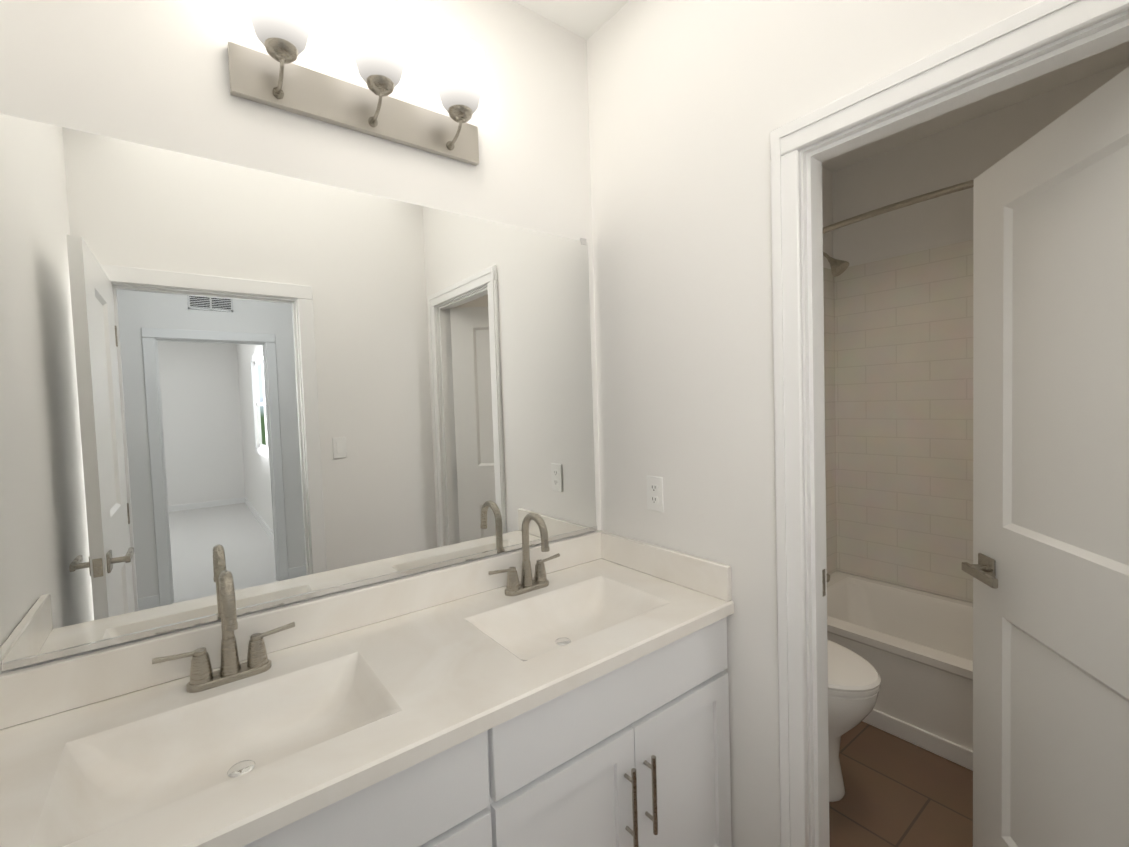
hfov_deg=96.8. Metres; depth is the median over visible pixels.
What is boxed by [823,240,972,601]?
tiled wall
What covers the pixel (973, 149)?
wall
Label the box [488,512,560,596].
faucet
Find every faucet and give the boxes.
[152,570,295,692]
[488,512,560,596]
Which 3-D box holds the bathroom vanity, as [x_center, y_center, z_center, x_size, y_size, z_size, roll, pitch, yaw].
[-0.285,0.990,1.189,1.548,0.835,0.578,-4,3,-37]
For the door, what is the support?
in the wall at (693, 104)
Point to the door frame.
(1034, 40)
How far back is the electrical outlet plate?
1.63 m
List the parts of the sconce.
lamp shade, lamp shade, lamp shade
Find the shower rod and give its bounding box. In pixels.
[823,180,973,233]
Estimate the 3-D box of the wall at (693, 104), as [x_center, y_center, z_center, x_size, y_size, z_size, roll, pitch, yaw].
[0.633,0.004,1.259,0.090,2.740,1.561,-4,3,-37]
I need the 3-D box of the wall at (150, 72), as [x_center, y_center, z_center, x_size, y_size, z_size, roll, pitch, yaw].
[0.215,-0.013,1.991,3.640,2.740,0.110,-4,3,-37]
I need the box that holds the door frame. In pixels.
[770,0,1128,846]
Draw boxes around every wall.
[0,0,832,673]
[587,0,1042,846]
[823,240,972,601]
[832,61,1128,602]
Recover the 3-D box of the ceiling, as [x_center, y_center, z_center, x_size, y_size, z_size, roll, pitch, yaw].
[2.309,-1.352,-1.661,4.600,0.100,8.421,-4,3,-37]
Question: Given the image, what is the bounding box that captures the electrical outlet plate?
[646,475,663,511]
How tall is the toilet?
0.832 m
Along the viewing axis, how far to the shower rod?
1.88 m
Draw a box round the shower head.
[823,252,848,276]
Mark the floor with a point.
(899, 792)
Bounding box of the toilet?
[827,639,880,801]
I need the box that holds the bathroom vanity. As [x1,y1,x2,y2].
[0,560,733,846]
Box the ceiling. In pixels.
[513,0,1128,171]
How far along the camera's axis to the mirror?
1.18 m
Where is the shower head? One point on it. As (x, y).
(838, 267)
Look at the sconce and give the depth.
1.25 m
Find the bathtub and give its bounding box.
[827,571,972,770]
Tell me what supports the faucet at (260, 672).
on the bathroom vanity
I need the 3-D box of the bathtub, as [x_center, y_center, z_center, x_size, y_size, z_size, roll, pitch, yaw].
[1.798,1.107,2.192,0.769,0.385,1.515,-4,3,-37]
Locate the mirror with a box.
[0,113,596,670]
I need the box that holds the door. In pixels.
[962,67,1128,846]
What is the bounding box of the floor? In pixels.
[829,721,972,846]
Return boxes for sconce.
[228,0,484,165]

